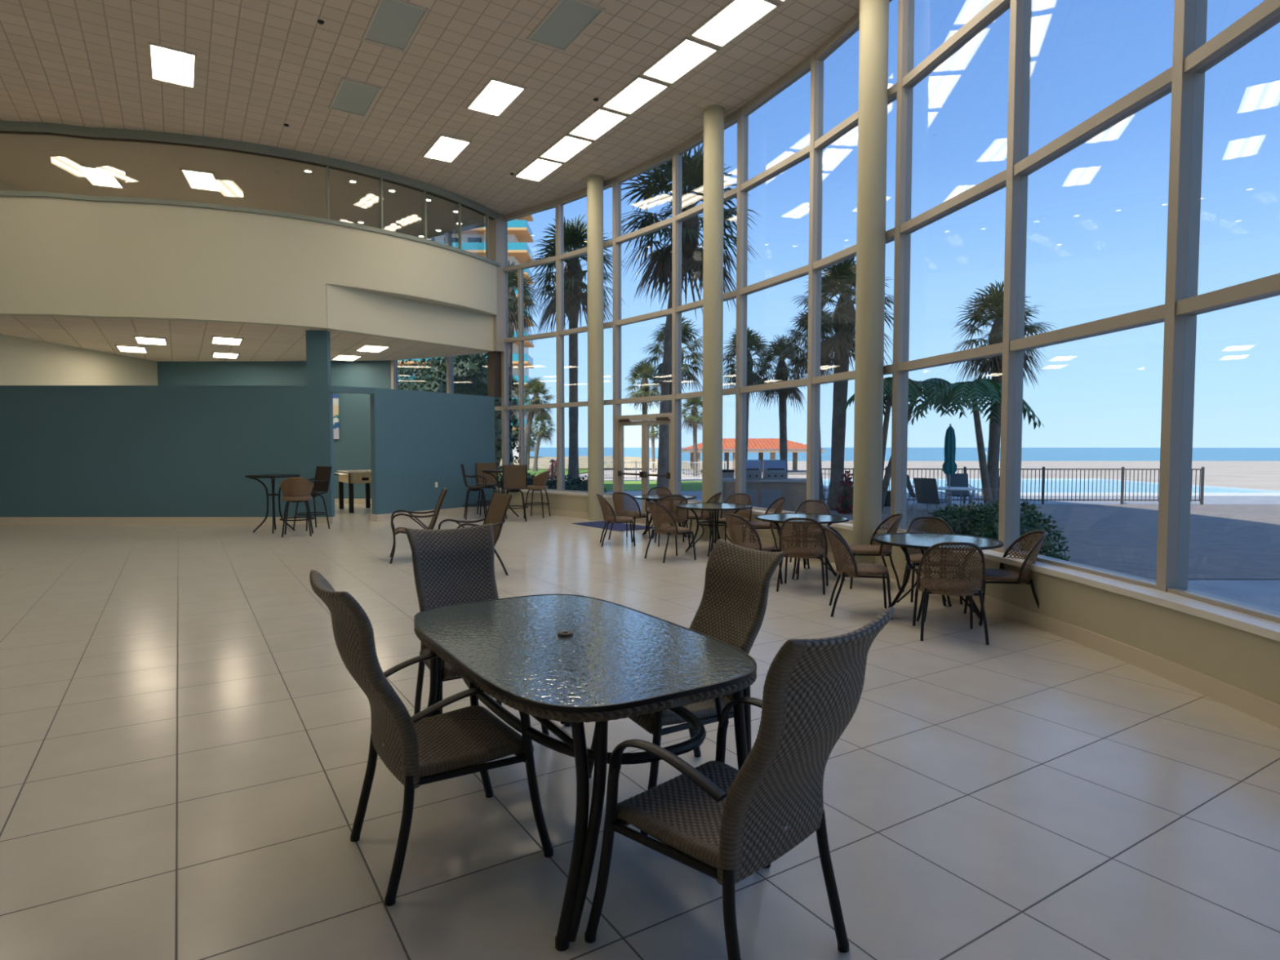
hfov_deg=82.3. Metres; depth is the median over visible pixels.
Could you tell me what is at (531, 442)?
palm
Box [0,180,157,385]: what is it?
wall
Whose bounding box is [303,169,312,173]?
recessed light
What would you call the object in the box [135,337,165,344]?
diffuser
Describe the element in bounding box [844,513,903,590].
bistro chair
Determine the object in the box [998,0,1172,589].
window
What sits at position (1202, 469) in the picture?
fence
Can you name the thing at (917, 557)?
bistro chair
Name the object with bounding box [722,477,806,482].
countertop
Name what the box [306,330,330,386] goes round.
column
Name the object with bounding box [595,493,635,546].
bistro chair
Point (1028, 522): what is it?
shrub
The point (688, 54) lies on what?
recessed light
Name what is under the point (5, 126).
trim
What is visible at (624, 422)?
door
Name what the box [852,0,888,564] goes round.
column
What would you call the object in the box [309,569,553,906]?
dining chair
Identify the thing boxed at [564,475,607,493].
shrub
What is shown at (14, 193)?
trim
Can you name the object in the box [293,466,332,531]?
bar chair
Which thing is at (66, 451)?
wall
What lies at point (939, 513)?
shrub
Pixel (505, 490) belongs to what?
trim
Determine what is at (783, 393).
palm
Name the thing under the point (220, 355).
diffuser
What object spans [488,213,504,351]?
column
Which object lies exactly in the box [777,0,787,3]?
recessed light
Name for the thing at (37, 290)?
wall
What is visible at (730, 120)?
window
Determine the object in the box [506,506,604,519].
baseboard
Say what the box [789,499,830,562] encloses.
bistro chair
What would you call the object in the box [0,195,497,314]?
wall
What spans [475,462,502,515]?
bar chair
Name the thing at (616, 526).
mat
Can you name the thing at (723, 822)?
dining chair
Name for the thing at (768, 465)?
hood
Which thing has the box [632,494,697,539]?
bistro table
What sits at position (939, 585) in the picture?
bistro chair
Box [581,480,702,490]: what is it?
lawn
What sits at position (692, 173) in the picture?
palm
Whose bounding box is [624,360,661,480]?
palm
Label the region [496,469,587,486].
lawn
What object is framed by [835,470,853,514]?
bush
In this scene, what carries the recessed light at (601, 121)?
in the ceiling at (263, 66)
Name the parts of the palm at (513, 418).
crown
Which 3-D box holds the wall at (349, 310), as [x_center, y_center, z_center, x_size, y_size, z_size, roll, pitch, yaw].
[-5.029,-3.597,16.610,0.200,0.900,4.522,2,3,37]
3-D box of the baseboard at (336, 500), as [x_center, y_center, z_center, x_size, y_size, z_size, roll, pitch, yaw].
[-10.231,0.599,20.703,6.741,0.150,0.030,0,3,1]
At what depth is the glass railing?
15.57 m
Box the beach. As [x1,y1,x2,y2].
[500,461,1279,490]
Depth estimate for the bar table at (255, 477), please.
13.79 m
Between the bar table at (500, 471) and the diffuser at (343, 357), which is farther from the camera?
the diffuser at (343, 357)
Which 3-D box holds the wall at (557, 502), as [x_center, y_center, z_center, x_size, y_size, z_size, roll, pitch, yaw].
[-3.618,0.523,18.479,7.791,0.500,0.789,2,3,35]
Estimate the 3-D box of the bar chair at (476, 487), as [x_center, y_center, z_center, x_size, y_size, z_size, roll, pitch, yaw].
[-3.683,0.257,16.377,0.601,1.225,0.608,-1,3,-18]
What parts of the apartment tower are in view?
balcony rail, balcony rail, balcony rail, balcony rail, balcony rail, balcony rail, balcony rail, balcony rail, balcony rail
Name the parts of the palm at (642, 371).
crown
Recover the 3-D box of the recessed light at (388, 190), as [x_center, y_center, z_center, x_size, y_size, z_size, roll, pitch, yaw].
[-5.475,-6.383,16.161,0.170,0.013,0.170,0,3,0]
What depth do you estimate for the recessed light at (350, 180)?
15.59 m
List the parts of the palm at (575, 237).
crown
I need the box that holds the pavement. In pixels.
[818,504,1279,578]
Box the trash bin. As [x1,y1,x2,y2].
[722,469,734,502]
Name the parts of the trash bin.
lid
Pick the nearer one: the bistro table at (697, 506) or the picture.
the bistro table at (697, 506)
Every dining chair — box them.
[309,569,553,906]
[404,523,549,735]
[584,607,893,959]
[587,538,786,835]
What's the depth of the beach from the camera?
63.38 m
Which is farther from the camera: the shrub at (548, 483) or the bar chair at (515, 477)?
the shrub at (548, 483)
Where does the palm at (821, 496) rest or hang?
on the terrace
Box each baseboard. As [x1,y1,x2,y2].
[0,515,337,524]
[334,498,371,503]
[370,506,488,521]
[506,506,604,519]
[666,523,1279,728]
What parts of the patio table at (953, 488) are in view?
leg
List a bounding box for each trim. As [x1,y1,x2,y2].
[0,120,498,219]
[0,190,500,266]
[325,282,496,315]
[328,385,374,394]
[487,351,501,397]
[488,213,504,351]
[494,488,612,497]
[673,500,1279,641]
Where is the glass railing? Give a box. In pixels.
[0,133,489,237]
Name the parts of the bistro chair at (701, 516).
leg, seat, backrest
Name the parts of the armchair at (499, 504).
arm, arm, rail, backrest, leg, head rail, rail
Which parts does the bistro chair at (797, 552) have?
leg, leg, backrest, seat, rail, leg, leg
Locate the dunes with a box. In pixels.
[499,456,702,469]
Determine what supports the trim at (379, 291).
attached to the wall at (33, 229)
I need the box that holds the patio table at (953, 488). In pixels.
[935,486,978,511]
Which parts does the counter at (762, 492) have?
access door, access door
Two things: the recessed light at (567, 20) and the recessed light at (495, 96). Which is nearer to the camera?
the recessed light at (567, 20)
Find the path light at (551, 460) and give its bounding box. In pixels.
[549,459,555,477]
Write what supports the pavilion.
on the beach
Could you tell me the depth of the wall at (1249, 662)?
5.25 m
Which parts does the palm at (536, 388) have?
crown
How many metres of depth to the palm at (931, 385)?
17.96 m
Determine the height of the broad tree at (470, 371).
7.280 m
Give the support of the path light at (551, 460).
on the lawn at (531, 471)
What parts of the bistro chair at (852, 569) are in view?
leg, leg, backrest, rail, seat, seat frame, leg, leg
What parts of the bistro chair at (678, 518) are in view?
leg, backrest, seat, rail, leg, leg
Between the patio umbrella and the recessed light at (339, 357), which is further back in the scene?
the recessed light at (339, 357)
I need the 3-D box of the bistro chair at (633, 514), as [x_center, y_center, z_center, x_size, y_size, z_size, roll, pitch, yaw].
[-0.197,0.615,12.704,0.533,0.840,0.629,2,3,33]
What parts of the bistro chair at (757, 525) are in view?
seat, seat frame, leg, backrest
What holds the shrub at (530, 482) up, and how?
on the terrace
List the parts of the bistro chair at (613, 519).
leg, leg, backrest, seat, seat frame, leg, leg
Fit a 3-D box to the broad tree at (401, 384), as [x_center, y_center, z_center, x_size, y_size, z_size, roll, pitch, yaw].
[-13.506,-3.787,42.860,5.211,7.312,5.220,-1,3,-18]
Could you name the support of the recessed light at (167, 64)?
in the ceiling at (263, 66)
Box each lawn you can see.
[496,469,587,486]
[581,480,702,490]
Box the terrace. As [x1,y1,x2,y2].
[604,490,1279,612]
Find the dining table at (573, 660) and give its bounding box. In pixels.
[413,594,770,951]
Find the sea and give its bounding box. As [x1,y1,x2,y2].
[529,447,1279,461]
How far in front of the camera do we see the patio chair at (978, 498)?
17.97 m
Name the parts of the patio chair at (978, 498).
backrest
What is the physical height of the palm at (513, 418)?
4.572 m
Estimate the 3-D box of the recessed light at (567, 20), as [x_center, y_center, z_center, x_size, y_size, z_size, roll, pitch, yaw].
[-1.030,-6.239,10.021,0.600,0.034,1.200,-2,3,-32]
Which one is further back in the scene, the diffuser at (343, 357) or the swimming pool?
the swimming pool
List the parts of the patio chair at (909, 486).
backrest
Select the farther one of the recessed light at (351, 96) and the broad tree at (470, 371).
the broad tree at (470, 371)
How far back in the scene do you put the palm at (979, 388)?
15.34 m
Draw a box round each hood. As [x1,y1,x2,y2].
[746,459,761,472]
[762,459,786,472]
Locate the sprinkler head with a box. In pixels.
[317,19,324,24]
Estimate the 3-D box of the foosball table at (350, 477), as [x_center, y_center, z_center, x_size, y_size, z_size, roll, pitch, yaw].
[-7.020,0.277,18.331,1.320,1.006,1.400,-2,3,-32]
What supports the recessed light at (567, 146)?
in the ceiling at (263, 66)
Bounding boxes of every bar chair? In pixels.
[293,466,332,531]
[460,463,488,519]
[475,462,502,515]
[500,465,528,521]
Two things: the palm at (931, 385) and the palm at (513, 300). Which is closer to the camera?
the palm at (931, 385)
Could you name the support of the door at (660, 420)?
attached to the door frame
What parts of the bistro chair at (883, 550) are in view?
leg, seat, seat frame, leg, backrest, leg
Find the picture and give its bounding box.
[333,394,339,439]
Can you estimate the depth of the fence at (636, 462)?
37.51 m
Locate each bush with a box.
[547,460,556,479]
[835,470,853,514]
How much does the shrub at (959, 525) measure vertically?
0.865 m
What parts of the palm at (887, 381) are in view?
crown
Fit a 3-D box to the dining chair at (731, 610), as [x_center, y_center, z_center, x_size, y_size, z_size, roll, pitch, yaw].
[0.220,0.887,3.446,0.796,1.122,0.627,-1,3,-28]
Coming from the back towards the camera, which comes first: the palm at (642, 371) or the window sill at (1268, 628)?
the palm at (642, 371)
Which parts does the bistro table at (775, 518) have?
leg, glass, leg, leg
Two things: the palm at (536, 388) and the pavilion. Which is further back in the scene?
the pavilion
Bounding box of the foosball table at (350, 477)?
[333,470,371,513]
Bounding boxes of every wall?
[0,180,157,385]
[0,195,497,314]
[0,262,326,329]
[0,385,334,516]
[157,360,391,498]
[324,283,493,351]
[369,387,495,515]
[495,490,613,516]
[671,504,1279,704]
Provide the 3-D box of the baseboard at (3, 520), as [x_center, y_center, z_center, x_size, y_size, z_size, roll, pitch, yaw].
[-9.895,0.841,15.298,7.012,0.150,0.200,0,3,0]
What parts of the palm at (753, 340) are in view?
crown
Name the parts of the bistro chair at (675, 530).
leg, backrest, rail, leg, seat, seat frame, leg, leg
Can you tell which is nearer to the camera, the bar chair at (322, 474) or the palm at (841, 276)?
the bar chair at (322, 474)
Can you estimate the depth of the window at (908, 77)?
8.96 m
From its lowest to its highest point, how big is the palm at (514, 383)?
5.843 m
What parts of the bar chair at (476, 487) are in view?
backrest, rail, leg, leg, arm, arm, seat rail, leg, leg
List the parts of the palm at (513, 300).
crown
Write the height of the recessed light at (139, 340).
0.034 m
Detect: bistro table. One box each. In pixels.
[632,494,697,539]
[675,502,752,557]
[755,513,849,580]
[872,532,1003,623]
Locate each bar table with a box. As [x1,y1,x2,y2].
[244,474,300,533]
[481,469,519,519]
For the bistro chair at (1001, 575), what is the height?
0.840 m
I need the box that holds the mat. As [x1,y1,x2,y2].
[573,520,653,531]
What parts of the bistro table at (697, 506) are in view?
leg, glass, leg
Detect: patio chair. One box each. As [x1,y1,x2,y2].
[906,474,936,511]
[913,477,951,517]
[945,473,975,508]
[968,475,999,510]
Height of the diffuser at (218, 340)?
0.020 m
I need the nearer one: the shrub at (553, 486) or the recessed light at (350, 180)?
the recessed light at (350, 180)
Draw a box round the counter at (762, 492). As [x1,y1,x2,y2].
[722,477,806,512]
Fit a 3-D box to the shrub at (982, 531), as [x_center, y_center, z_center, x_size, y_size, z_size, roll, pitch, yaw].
[4.736,0.889,9.741,1.131,0.676,0.921,0,3,7]
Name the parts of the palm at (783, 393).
crown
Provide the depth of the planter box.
20.07 m
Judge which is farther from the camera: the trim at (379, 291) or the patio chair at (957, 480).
the patio chair at (957, 480)
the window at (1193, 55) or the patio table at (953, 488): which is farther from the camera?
the patio table at (953, 488)
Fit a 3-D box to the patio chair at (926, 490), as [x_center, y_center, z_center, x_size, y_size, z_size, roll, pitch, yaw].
[6.779,0.409,16.998,0.738,0.930,0.604,-2,3,-41]
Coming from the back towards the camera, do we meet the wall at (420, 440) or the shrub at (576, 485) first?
the shrub at (576, 485)
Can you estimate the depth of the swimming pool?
28.58 m
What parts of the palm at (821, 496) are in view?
crown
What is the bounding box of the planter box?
[884,490,890,506]
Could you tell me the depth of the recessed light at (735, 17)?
9.94 m
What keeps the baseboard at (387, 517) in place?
attached to the wall at (420, 440)
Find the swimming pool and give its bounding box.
[822,478,1279,495]
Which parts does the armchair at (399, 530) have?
seat, seat rail, arm, arm, rail, backrest, rail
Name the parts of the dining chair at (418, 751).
leg, backrest, leg, arm, arm, seat rail, seat, leg, rail, leg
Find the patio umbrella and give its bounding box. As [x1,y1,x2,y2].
[942,423,956,508]
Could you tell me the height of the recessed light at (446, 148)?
0.034 m
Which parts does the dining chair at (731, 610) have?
leg, leg, seat, leg, seat rail, backrest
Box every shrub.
[527,472,535,485]
[546,474,555,488]
[547,474,582,489]
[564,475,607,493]
[917,503,968,533]
[933,500,998,535]
[961,499,1070,560]
[968,521,1031,551]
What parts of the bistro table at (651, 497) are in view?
glass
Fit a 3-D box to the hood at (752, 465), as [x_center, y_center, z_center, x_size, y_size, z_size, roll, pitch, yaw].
[2.598,-0.334,17.348,0.520,0.290,0.590,0,3,6]
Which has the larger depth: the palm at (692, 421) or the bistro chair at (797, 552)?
the palm at (692, 421)
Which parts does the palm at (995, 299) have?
crown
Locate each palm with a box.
[507,259,542,464]
[511,376,530,417]
[511,413,525,465]
[523,213,626,480]
[524,376,555,473]
[524,428,537,470]
[530,410,556,471]
[610,142,761,500]
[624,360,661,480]
[633,315,702,487]
[648,424,658,471]
[681,391,702,475]
[722,325,777,459]
[750,333,807,478]
[777,302,835,503]
[790,256,893,510]
[838,377,937,496]
[881,377,972,511]
[908,378,1044,505]
[947,280,1057,504]
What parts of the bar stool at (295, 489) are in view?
leg, leg, seat, backrest, leg, leg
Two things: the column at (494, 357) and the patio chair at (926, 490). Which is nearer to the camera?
the patio chair at (926, 490)
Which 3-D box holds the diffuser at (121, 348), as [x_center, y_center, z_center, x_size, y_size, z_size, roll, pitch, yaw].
[-12.400,-3.204,17.875,0.540,0.020,1.140,-2,3,-31]
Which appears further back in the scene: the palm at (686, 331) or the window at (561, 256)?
the palm at (686, 331)
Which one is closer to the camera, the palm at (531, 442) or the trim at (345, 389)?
the trim at (345, 389)
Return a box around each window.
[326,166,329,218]
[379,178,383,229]
[391,232,444,389]
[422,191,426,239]
[444,224,501,488]
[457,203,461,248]
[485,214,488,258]
[501,200,556,491]
[555,177,613,494]
[612,148,678,514]
[671,110,737,502]
[734,55,810,513]
[805,0,897,529]
[890,0,1010,551]
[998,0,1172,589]
[1155,0,1279,622]
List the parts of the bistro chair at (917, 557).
leg, leg, backrest, seat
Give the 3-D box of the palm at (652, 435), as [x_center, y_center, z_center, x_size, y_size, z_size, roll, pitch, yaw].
[1.001,-2.745,58.026,1.674,4.242,1.656,-1,3,-28]
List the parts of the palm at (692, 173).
crown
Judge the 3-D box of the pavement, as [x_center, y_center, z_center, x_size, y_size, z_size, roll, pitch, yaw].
[16.900,0.959,15.008,26.200,0.001,11.900,0,3,0]
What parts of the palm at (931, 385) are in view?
crown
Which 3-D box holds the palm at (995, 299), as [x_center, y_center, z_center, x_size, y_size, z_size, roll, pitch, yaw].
[8.231,-1.842,16.808,2.340,5.448,2.314,2,3,36]
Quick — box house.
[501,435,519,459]
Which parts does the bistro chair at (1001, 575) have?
leg, leg, seat frame, seat, backrest, rail, leg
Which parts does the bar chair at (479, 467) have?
rail, leg, leg, backrest, seat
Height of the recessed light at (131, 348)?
0.034 m
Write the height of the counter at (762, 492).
0.880 m
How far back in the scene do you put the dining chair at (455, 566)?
4.38 m
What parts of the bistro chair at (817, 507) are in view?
seat, backrest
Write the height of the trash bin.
1.060 m
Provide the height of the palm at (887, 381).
3.305 m
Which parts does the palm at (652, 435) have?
crown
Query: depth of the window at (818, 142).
10.83 m
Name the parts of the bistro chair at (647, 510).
leg, backrest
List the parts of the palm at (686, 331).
crown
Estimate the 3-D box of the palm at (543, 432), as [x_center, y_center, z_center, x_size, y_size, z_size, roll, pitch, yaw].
[-7.851,-3.190,59.889,2.477,5.025,2.522,-1,3,-27]
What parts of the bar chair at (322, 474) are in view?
leg, leg, leg, seat rail, arm, backrest, leg, rail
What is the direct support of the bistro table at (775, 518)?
on the floor
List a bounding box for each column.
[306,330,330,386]
[586,174,604,520]
[702,104,724,539]
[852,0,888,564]
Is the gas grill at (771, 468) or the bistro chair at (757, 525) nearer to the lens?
the bistro chair at (757, 525)
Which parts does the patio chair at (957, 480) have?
backrest, seat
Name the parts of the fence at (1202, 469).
post, post, post, post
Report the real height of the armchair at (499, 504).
1.011 m
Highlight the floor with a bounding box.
[0,503,1279,959]
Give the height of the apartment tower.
42.850 m
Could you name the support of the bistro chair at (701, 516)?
on the floor
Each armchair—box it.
[389,487,447,563]
[438,492,511,575]
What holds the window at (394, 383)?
in the wall at (352, 451)
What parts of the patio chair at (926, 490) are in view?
leg, backrest, seat, arm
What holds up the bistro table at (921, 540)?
on the floor
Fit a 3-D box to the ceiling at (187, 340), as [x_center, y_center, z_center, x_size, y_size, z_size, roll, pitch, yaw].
[-8.545,-3.226,16.922,10.126,0.110,7.700,0,3,0]
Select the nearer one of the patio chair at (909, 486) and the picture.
the patio chair at (909, 486)
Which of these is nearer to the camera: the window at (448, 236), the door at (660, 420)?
the door at (660, 420)
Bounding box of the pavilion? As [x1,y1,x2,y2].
[681,438,824,474]
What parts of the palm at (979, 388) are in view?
crown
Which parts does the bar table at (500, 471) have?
leg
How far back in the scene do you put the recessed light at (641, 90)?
12.03 m
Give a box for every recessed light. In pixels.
[73,164,124,189]
[115,344,148,353]
[133,335,168,345]
[147,41,196,88]
[179,168,222,191]
[210,335,243,345]
[211,351,239,359]
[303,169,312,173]
[328,77,382,117]
[330,354,362,360]
[348,179,356,183]
[354,344,391,352]
[361,0,428,51]
[387,189,395,192]
[422,133,471,163]
[465,77,526,116]
[513,156,564,182]
[526,0,605,51]
[538,133,594,163]
[567,106,628,141]
[600,75,670,115]
[640,36,719,84]
[688,0,780,48]
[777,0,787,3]
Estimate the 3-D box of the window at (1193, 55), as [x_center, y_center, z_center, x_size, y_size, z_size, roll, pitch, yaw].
[3.896,-2.529,4.276,0.161,6.910,1.977,0,3,0]
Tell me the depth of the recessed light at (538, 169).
15.25 m
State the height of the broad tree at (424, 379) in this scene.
7.208 m
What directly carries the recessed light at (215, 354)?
in the ceiling at (187, 340)
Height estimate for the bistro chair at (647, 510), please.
0.840 m
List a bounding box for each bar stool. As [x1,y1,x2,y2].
[279,476,315,537]
[523,470,551,518]
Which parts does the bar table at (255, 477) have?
leg, leg, leg, leg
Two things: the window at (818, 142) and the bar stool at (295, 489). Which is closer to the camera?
the window at (818, 142)
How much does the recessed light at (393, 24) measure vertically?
0.034 m
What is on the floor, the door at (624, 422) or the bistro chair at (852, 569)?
the bistro chair at (852, 569)
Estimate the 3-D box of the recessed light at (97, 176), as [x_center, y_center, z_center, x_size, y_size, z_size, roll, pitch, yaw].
[-11.300,-6.347,15.331,0.600,0.034,1.200,-1,3,-23]
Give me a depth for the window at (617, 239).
15.36 m
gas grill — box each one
[746,459,761,479]
[762,459,786,479]
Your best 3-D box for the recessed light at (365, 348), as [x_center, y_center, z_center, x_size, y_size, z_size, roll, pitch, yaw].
[-6.500,-3.193,17.775,0.600,0.034,1.200,-2,3,-31]
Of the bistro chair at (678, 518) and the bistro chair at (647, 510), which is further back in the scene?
the bistro chair at (647, 510)
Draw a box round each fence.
[604,461,726,479]
[822,466,1204,504]
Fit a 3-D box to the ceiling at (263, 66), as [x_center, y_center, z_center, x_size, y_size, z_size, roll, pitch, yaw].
[-4.781,-6.240,7.678,17.638,0.200,25.900,0,3,0]
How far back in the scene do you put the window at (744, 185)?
12.55 m
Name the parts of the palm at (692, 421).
crown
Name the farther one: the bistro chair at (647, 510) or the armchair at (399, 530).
the bistro chair at (647, 510)
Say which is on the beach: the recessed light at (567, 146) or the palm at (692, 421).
the palm at (692, 421)
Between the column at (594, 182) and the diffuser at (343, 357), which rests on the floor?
the column at (594, 182)
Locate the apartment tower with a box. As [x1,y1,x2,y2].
[397,214,534,451]
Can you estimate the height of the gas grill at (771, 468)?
0.450 m
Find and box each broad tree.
[397,359,426,391]
[404,356,446,391]
[424,352,519,486]
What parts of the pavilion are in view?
post, post, post, post, post, post, post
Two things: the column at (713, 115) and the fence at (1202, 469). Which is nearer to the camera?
the column at (713, 115)
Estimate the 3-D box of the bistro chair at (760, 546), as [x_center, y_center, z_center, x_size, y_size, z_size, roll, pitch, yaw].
[1.281,0.797,8.633,0.629,0.840,0.534,-1,3,-28]
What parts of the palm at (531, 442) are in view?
crown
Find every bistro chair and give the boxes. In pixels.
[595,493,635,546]
[608,492,650,542]
[644,486,673,533]
[644,501,696,563]
[654,494,689,546]
[684,492,722,542]
[714,493,754,544]
[723,512,782,583]
[742,497,786,549]
[776,517,828,595]
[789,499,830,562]
[822,524,892,619]
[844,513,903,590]
[902,516,962,604]
[912,542,989,644]
[964,529,1047,625]
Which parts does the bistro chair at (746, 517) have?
seat, backrest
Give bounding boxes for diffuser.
[117,346,146,352]
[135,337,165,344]
[212,337,241,344]
[213,352,238,358]
[333,355,359,360]
[357,345,387,351]
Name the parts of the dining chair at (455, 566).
leg, seat rail, leg, seat, backrest, rail, leg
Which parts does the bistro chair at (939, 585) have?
leg, leg, seat, rail, backrest, seat frame, leg, leg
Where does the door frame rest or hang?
attached to the window at (617, 239)
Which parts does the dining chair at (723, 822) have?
leg, rail, seat rail, arm, seat, leg, leg, arm, backrest, leg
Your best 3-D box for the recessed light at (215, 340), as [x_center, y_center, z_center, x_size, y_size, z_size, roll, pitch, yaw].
[-9.300,-3.135,16.476,0.600,0.034,1.200,-2,3,-31]
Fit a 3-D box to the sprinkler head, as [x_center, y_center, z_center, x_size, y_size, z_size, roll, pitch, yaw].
[-4.347,-6.231,9.969,0.090,0.023,0.088,0,3,0]
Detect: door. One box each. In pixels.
[617,418,644,522]
[642,417,670,525]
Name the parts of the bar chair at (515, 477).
rail, seat, backrest, leg, rail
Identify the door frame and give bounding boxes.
[616,413,671,526]
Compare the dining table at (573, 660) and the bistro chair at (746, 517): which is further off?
the bistro chair at (746, 517)
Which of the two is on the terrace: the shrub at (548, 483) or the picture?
the shrub at (548, 483)
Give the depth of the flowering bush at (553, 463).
39.82 m
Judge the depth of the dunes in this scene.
76.79 m
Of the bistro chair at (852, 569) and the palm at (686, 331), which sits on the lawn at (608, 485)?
the palm at (686, 331)
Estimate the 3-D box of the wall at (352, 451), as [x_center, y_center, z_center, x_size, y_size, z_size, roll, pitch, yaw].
[-10.229,-3.022,20.641,6.741,7.390,0.150,0,3,1]
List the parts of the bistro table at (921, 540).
leg, leg, glass, leg, leg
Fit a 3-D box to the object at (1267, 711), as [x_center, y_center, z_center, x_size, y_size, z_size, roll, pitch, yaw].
[2.585,1.217,7.130,1.720,0.130,14.935,0,3,-9]
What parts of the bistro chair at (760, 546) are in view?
backrest, seat, leg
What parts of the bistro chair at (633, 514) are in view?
leg, leg, backrest, seat, leg, leg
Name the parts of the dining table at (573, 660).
leg, leg, leg, glass, leg, under frame, leg, leg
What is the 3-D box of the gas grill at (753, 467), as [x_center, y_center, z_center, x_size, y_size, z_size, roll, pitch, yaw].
[2.595,-0.253,17.319,0.520,0.450,0.655,0,3,6]
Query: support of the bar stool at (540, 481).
on the floor
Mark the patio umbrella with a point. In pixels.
(949, 466)
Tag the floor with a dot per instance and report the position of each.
(185, 728)
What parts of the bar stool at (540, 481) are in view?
leg, leg, seat, backrest, leg, leg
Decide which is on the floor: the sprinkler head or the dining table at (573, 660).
the dining table at (573, 660)
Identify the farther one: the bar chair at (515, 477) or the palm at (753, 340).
the palm at (753, 340)
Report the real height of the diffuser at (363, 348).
0.020 m
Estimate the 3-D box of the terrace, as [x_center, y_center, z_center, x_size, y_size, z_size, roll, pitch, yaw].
[12.000,1.291,7.816,36.000,0.001,39.500,0,3,0]
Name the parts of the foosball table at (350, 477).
leg, leg, trim, leg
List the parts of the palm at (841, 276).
crown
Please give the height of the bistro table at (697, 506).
0.722 m
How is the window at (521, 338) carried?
in the wall at (557, 502)
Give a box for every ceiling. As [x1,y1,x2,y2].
[0,0,859,214]
[0,315,487,361]
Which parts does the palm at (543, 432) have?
crown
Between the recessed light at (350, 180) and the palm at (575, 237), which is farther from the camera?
the palm at (575, 237)

